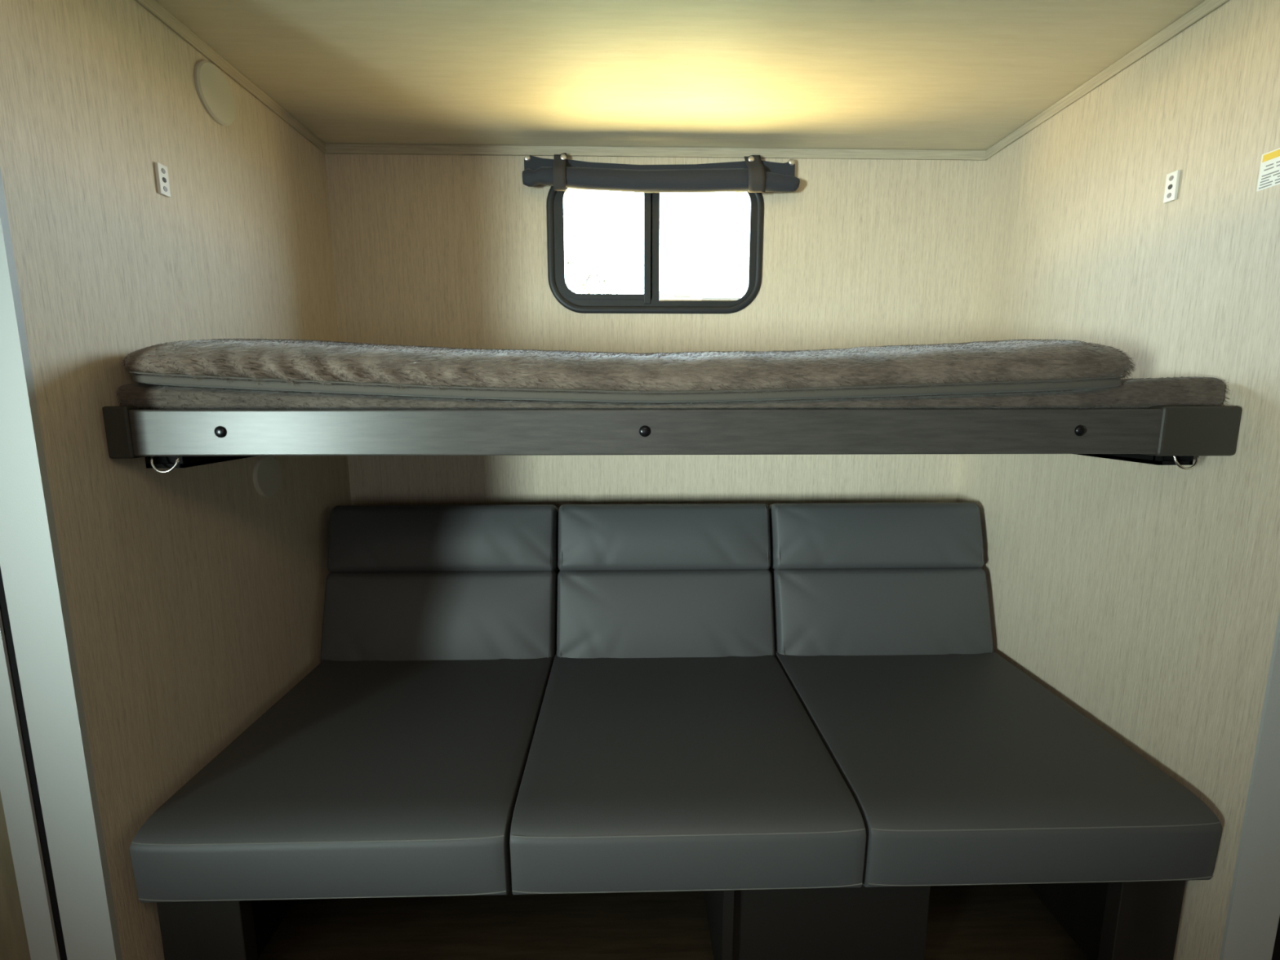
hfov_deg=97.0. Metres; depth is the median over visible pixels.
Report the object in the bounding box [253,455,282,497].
disc
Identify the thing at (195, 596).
wall
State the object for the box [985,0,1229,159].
trim
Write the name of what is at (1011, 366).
blanket
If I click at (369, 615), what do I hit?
cushion
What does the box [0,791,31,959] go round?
wall
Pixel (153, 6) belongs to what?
trim
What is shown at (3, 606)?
trim
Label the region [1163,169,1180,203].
wall plate
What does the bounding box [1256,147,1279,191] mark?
warning sticker
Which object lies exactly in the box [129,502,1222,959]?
sofa
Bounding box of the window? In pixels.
[546,186,764,314]
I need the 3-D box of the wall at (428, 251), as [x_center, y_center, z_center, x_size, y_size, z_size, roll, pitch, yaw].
[0.057,-0.014,1.787,1.900,1.905,0.050,0,8,-1]
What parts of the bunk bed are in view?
rail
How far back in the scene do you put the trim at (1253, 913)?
0.97 m
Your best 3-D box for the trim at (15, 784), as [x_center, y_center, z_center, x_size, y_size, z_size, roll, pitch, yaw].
[-0.989,0.124,0.853,0.043,1.905,0.024,0,8,-1]
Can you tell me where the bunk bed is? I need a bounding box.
[102,405,1241,473]
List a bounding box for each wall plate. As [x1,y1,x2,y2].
[154,162,170,197]
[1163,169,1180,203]
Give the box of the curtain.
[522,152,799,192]
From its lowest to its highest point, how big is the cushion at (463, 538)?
0.196 m
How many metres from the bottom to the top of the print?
0.038 m
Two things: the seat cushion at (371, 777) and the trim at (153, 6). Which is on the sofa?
the seat cushion at (371, 777)
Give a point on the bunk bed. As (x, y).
(1158, 435)
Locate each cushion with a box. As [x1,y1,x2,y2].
[129,657,553,902]
[320,570,557,662]
[327,504,558,572]
[509,653,866,894]
[556,568,774,657]
[557,503,770,570]
[768,502,984,568]
[769,567,993,655]
[774,649,1222,887]
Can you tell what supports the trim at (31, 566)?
attached to the wall at (195, 596)
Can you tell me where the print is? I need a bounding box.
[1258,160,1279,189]
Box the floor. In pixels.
[257,884,1088,959]
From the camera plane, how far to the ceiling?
1.21 m
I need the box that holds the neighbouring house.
[659,290,741,301]
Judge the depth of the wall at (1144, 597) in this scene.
1.12 m
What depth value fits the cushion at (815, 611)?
1.56 m
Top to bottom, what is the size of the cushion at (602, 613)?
0.294 m
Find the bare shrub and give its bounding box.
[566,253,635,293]
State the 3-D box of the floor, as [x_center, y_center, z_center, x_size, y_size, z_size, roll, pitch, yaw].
[-0.146,1.238,-0.001,4.300,0.050,3.943,0,8,-1]
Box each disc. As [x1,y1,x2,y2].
[194,60,235,125]
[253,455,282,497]
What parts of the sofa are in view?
leg panel, leg panel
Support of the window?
in the wall at (428, 251)
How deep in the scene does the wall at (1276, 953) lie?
1.00 m
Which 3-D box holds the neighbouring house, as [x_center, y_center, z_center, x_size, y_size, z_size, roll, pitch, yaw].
[4.497,-4.635,24.301,8.200,5.970,5.200,0,8,-1]
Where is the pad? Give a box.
[116,376,1230,409]
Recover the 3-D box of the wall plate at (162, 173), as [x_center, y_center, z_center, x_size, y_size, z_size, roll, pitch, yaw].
[-0.874,-0.549,1.038,0.007,0.053,0.023,0,8,-1]
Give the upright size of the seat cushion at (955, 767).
0.160 m
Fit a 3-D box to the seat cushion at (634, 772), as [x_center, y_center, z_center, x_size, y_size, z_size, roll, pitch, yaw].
[0.075,0.595,1.290,0.609,0.160,0.685,0,8,-1]
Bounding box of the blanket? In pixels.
[122,337,1136,404]
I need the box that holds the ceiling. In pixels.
[155,0,1205,150]
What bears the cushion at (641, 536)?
on the sofa
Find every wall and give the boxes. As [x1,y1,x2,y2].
[0,0,351,959]
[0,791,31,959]
[324,153,986,574]
[957,0,1279,959]
[1271,915,1279,959]
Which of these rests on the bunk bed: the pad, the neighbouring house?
the pad
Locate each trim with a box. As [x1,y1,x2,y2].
[0,167,122,959]
[0,567,67,959]
[0,612,60,959]
[134,0,325,152]
[324,143,986,159]
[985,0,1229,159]
[1219,609,1279,959]
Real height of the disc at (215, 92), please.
0.112 m
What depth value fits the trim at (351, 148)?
1.62 m

